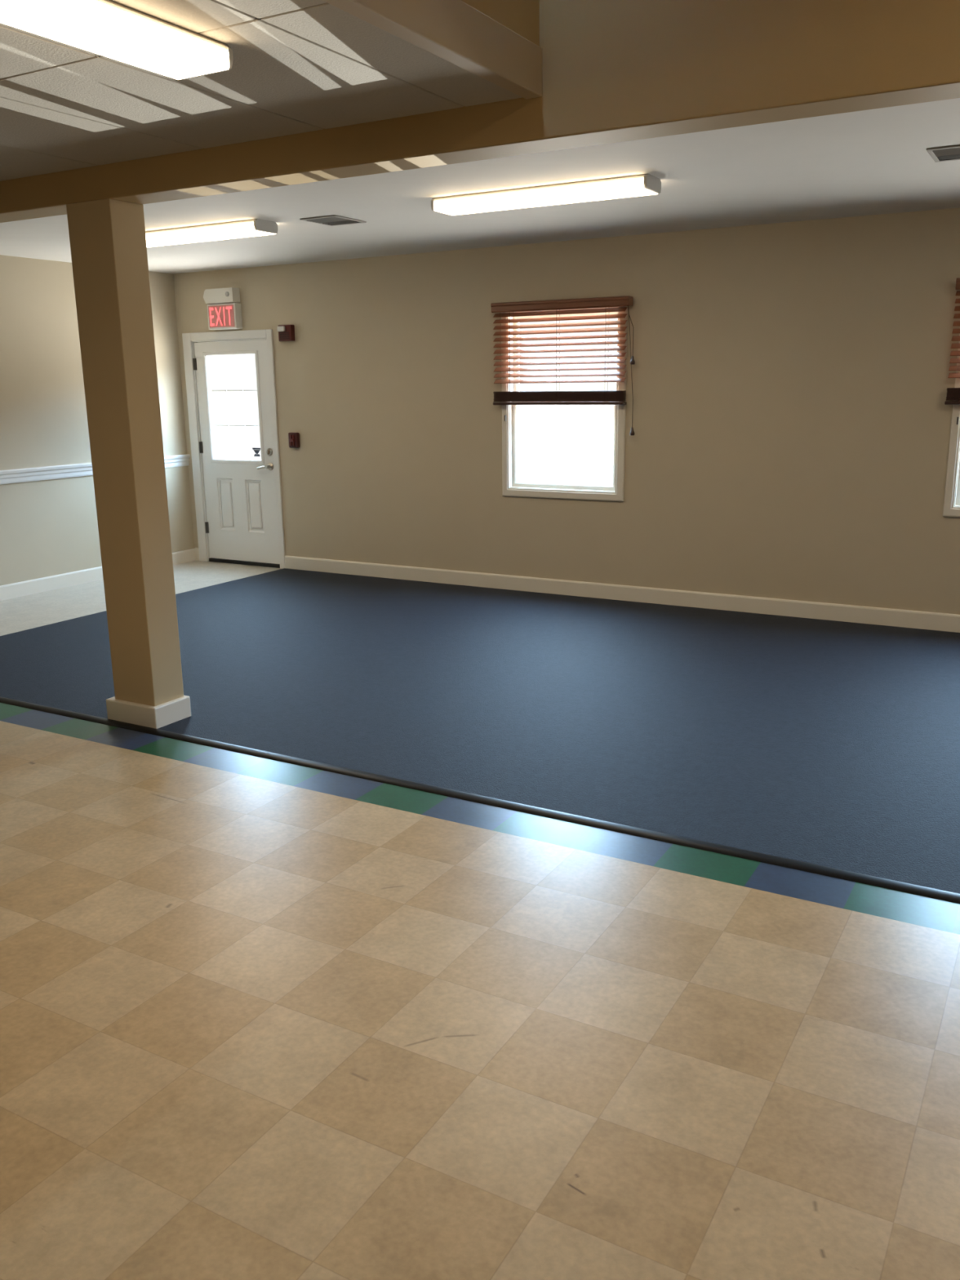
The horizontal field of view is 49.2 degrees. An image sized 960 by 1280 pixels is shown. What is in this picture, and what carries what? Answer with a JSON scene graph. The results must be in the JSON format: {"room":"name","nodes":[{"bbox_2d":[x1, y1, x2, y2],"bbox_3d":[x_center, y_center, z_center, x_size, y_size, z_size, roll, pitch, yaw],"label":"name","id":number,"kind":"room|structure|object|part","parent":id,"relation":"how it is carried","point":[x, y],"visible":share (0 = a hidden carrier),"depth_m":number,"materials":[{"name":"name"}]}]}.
{"room":"classroom","nodes":[
{"label":"classroom","id":0,"kind":"room"},
{"bbox_2d":[0,254,194,585],"bbox_3d":[-5.037,-1.284,5.459,0.150,3.150,9.350,7,16,29],"label":"wall","id":1,"kind":"structure","parent":0,"point":[49,527],"depth_m":8.23,"materials":[{"name":"paint"}]},
{"bbox_2d":[0,453,190,484],"bbox_3d":[-4.911,-0.653,5.634,0.036,0.102,9.200,7,16,29],"label":"trim","id":2,"kind":"structure","parent":1,"relation":"attached to","point":[37,473],"depth_m":8.29,"materials":[{"name":"paint"}]},
{"bbox_2d":[0,548,195,600],"bbox_3d":[-4.909,0.185,5.844,0.016,0.110,9.200,7,16,29],"label":"baseboard","id":3,"kind":"structure","parent":1,"relation":"attached to","point":[13,590],"depth_m":8.44,"materials":[{"name":"paint"}]},
{"bbox_2d":[66,198,191,728],"bbox_3d":[-1.619,-0.752,4.821,0.329,2.337,0.230,7,16,29],"label":"pillar","id":4,"kind":"structure","parent":0,"point":[108,237],"depth_m":4.72,"materials":[{"name":"paint"}]},
{"bbox_3d":[-1.605,0.330,5.086,0.329,0.108,0.230,7,16,29],"label":"trim","id":5,"kind":"part","parent":4,"relation":"part of","materials":[{"name":"paint"}]},
{"bbox_2d":[0,0,523,181],"bbox_3d":[-3.509,-1.485,2.391,5.425,0.030,5.475,7,16,29],"label":"ceiling","id":6,"kind":"structure","parent":0,"point":[299,66],"depth_m":3.28,"materials":[{"name":"tile"}]},
{"bbox_2d":[0,0,233,79],"bbox_3d":[-1.055,-1.466,2.390,0.198,0.067,1.208,7,16,29],"label":"ceiling light","id":7,"kind":"object","parent":6,"relation":"attached to","point":[108,28],"visible":1,"depth_m":2.59,"materials":[{"name":"white plastic"}]},
{"bbox_2d":[322,0,542,98],"bbox_3d":[-1.181,-1.511,1.020,0.060,0.689,5.475,7,16,29],"label":"soffit","id":8,"kind":"structure","parent":0,"point":[497,42],"depth_m":3.02,"materials":[{"name":"beige paint"}]},
{"bbox_2d":[0,560,959,1279],"bbox_3d":[-0.977,0.782,3.689,9.360,0.120,9.500,7,16,29],"label":"floor","id":9,"kind":"structure","parent":0,"point":[260,1018],"depth_m":2.59,"materials":[{"name":"tile"}]},
{"bbox_2d":[0,568,959,893],"bbox_3d":[0.832,0.200,5.705,7.984,0.007,3.733,7,16,29],"label":"carpet","id":10,"kind":"object","parent":9,"relation":"on","point":[833,744],"visible":0.85,"depth_m":5.29,"materials":[{"name":"blue carpet"}]},
{"bbox_2d":[0,696,959,903],"bbox_3d":[-0.564,0.544,4.363,9.042,0.010,0.050,7,16,29],"label":"transition strip","id":11,"kind":"object","parent":9,"relation":"on","point":[917,890],"visible":1,"depth_m":3.92,"materials":[{"name":"black rubber"}]},
{"bbox_2d":[0,97,959,273],"bbox_3d":[0.389,-2.375,5.448,9.060,0.100,3.540,7,16,29],"label":"ceiling","id":12,"kind":"structure","parent":0,"point":[876,161],"depth_m":5.60,"materials":[{"name":"paint"}]},
{"bbox_2d":[145,218,278,247],"bbox_3d":[-1.794,-2.530,6.547,1.208,0.067,0.198,7,16,29],"label":"ceiling light","id":13,"kind":"object","parent":12,"relation":"attached to","point":[256,227],"visible":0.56,"depth_m":6.39,"materials":[{"name":"white plastic"}]},
{"bbox_2d":[300,214,366,226],"bbox_3d":[-0.874,-2.501,6.264,0.260,0.011,0.310,7,16,29],"label":"ceiling vent","id":14,"kind":"object","parent":12,"relation":"in","point":[334,220],"visible":1,"depth_m":6.23,"materials":[{"name":"grey metal"}]},
{"bbox_2d":[431,173,661,215],"bbox_3d":[0.314,-2.263,5.348,1.208,0.067,0.198,7,16,29],"label":"ceiling light","id":15,"kind":"object","parent":12,"relation":"attached to","point":[644,184],"visible":1,"depth_m":5.26,"materials":[{"name":"glowing white plastic diffuser"},{"name":"grey enamel"}]},
{"bbox_2d":[926,144,959,162],"bbox_3d":[2.106,-2.125,4.576,0.260,0.011,0.310,7,16,29],"label":"ceiling vent","id":16,"kind":"object","parent":12,"relation":"in","point":[952,153],"visible":1,"depth_m":4.57,"materials":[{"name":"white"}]},
{"bbox_2d":[0,0,959,222],"bbox_3d":[-0.534,-2.146,3.837,9.060,0.815,0.185,7,16,29],"label":"beam","id":17,"kind":"structure","parent":0,"point":[614,71],"depth_m":3.24,"materials":[{"name":"beige paint"}]},
{"bbox_2d":[173,207,959,614],"bbox_3d":[1.313,-1.801,7.240,9.360,3.150,0.150,7,16,29],"label":"wall","id":18,"kind":"structure","parent":0,"point":[792,420],"depth_m":7.21,"materials":[{"name":"paint"}]},
{"bbox_2d":[194,547,199,560],"bbox_3d":[-2.611,-0.793,9.698,0.051,0.118,0.016,7,16,29],"label":"baseboard","id":19,"kind":"structure","parent":18,"relation":"attached to","point":[196,549],"depth_m":9.69,"materials":[{"name":"paint"}]},
{"bbox_2d":[203,287,242,329],"bbox_3d":[-2.183,-2.802,8.888,0.340,0.328,0.102,7,16,29],"label":"exit sign","id":20,"kind":"object","parent":18,"relation":"attached to","point":[224,308],"visible":1,"depth_m":8.84,"materials":[{"name":"white plastic"}]},
{"bbox_3d":[-2.187,-2.737,8.874,0.282,0.176,0.006,7,16,29],"label":"lit panel","id":21,"kind":"part","parent":20,"relation":"part of","materials":[{"name":"red plastic"}]},
{"bbox_2d":[182,328,284,568],"bbox_3d":[-2.137,-1.668,9.251,1.013,2.020,0.188,7,16,29],"label":"door","id":22,"kind":"structure","parent":18,"relation":"in","point":[238,503],"depth_m":9.27,"materials":[{"name":"paint"}]},
{"bbox_3d":[-2.142,-2.020,9.138,0.629,0.955,0.030,7,16,29],"label":"glass frame","id":23,"kind":"part","parent":22,"relation":"part of","materials":[{"name":"paint"}]},
{"bbox_2d":[209,355,258,459],"bbox_3d":[-2.133,-2.024,9.154,0.565,0.891,0.004,7,16,29],"label":"window","id":24,"kind":"structure","parent":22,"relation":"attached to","point":[212,442],"depth_m":9.22,"materials":[{"name":"white"}]},
{"bbox_3d":[-1.857,-1.496,9.058,0.139,0.064,0.066,7,16,29],"label":"lever handle","id":25,"kind":"part","parent":22,"relation":"part of","materials":[{"name":"silver metal"}]},
{"bbox_2d":[276,324,294,341],"bbox_3d":[-1.600,-2.525,8.632,0.137,0.129,0.076,7,16,29],"label":"fire alarm strobe","id":26,"kind":"object","parent":18,"relation":"attached to","point":[286,332],"visible":1,"depth_m":8.61,"materials":[{"name":"red plastic"}]},
{"bbox_2d":[280,332,289,339],"bbox_3d":[-1.606,-2.501,8.626,0.097,0.053,0.004,7,16,29],"label":"grille","id":27,"kind":"object","parent":26,"relation":"attached to","point":[283,335],"depth_m":8.62,"materials":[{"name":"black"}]},
{"bbox_2d":[288,432,299,448],"bbox_3d":[-1.571,-1.683,8.839,0.099,0.128,0.056,7,16,29],"label":"alarm pull station","id":28,"kind":"object","parent":18,"relation":"attached to","point":[293,437],"visible":1,"depth_m":8.82,"materials":[{"name":"red plastic"}]},
{"bbox_3d":[-1.580,-1.679,8.824,0.039,0.088,0.020,7,16,29],"label":"pull handle","id":29,"kind":"part","parent":28,"relation":"part of","materials":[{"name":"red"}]},
{"bbox_2d":[501,306,627,501],"bbox_3d":[0.619,-1.729,7.630,0.983,1.384,0.150,7,16,29],"label":"window","id":30,"kind":"structure","parent":18,"relation":"in","point":[511,486],"depth_m":7.70,"materials":[{"name":"paint"}]},
{"bbox_2d":[490,295,635,435],"bbox_3d":[0.586,-1.936,7.470,1.119,0.928,0.084,7,16,29],"label":"window blind","id":31,"kind":"object","parent":30,"relation":"attached to","point":[609,397],"visible":1,"depth_m":7.44,"materials":[{"name":"brown wood"}]},
{"bbox_3d":[0.230,-2.074,7.656,0.002,0.680,0.056,7,16,29],"label":"ladder cord","id":32,"kind":"part","parent":31,"relation":"part of","materials":[{"name":"fabric"}]},
{"bbox_3d":[0.555,-2.034,7.475,0.002,0.680,0.056,7,16,29],"label":"ladder cord","id":33,"kind":"part","parent":31,"relation":"part of","materials":[{"name":"fabric"}]},
{"bbox_3d":[0.560,-1.704,7.556,1.040,0.021,0.054,7,16,29],"label":"rail","id":34,"kind":"part","parent":31,"relation":"part of","materials":[{"name":"brown wood"}]},
{"bbox_3d":[0.881,-1.994,7.295,0.002,0.680,0.056,7,16,29],"label":"ladder cord","id":35,"kind":"part","parent":31,"relation":"part of","materials":[{"name":"white fabric"}]},
{"bbox_3d":[1.024,-2.114,7.159,0.050,0.366,0.004,7,16,29],"label":"lift cord","id":36,"kind":"part","parent":31,"relation":"part of","materials":[{"name":"brown plastic"}]},
{"bbox_3d":[1.031,-1.881,7.214,0.058,0.844,0.004,7,16,29],"label":"lift cord","id":37,"kind":"part","parent":31,"relation":"part of","materials":[{"name":"brown fabric"}]},
{"bbox_3d":[0.617,-1.436,7.705,0.848,0.644,0.030,7,16,29],"label":"sash","id":38,"kind":"part","parent":30,"relation":"part of","materials":[{"name":"paint"}]},
{"bbox_3d":[0.626,-2.030,7.588,0.848,0.626,0.030,7,16,29],"label":"sash","id":39,"kind":"part","parent":30,"relation":"part of","materials":[{"name":"paint"}]},
{"bbox_2d":[284,555,959,632],"bbox_3d":[1.762,-0.253,7.270,7.977,0.118,0.016,7,16,29],"label":"baseboard","id":40,"kind":"structure","parent":18,"relation":"attached to","point":[777,606],"depth_m":7.56,"materials":[{"name":"paint"}]},
{"bbox_2d":[942,333,959,516],"bbox_3d":[3.309,-1.397,6.137,0.983,1.384,0.150,7,16,29],"label":"window","id":41,"kind":"structure","parent":18,"relation":"in","point":[952,494],"depth_m":6.41,"materials":[{"name":"paint"}]},
{"bbox_2d":[944,277,959,404],"bbox_3d":[3.276,-1.604,5.976,1.119,0.928,0.084,7,16,29],"label":"window blind","id":42,"kind":"object","parent":41,"relation":"attached to","point":[953,397],"visible":1,"depth_m":6.23,"materials":[{"name":"brown wood"}]},
{"bbox_3d":[3.250,-1.371,6.062,1.040,0.021,0.054,7,16,29],"label":"rail","id":43,"kind":"part","parent":42,"relation":"part of","materials":[{"name":"brown wood"}]},
{"bbox_3d":[3.308,-1.104,6.211,0.848,0.644,0.030,7,16,29],"label":"sash","id":44,"kind":"part","parent":41,"relation":"part of","materials":[{"name":"paint"}]}
]}

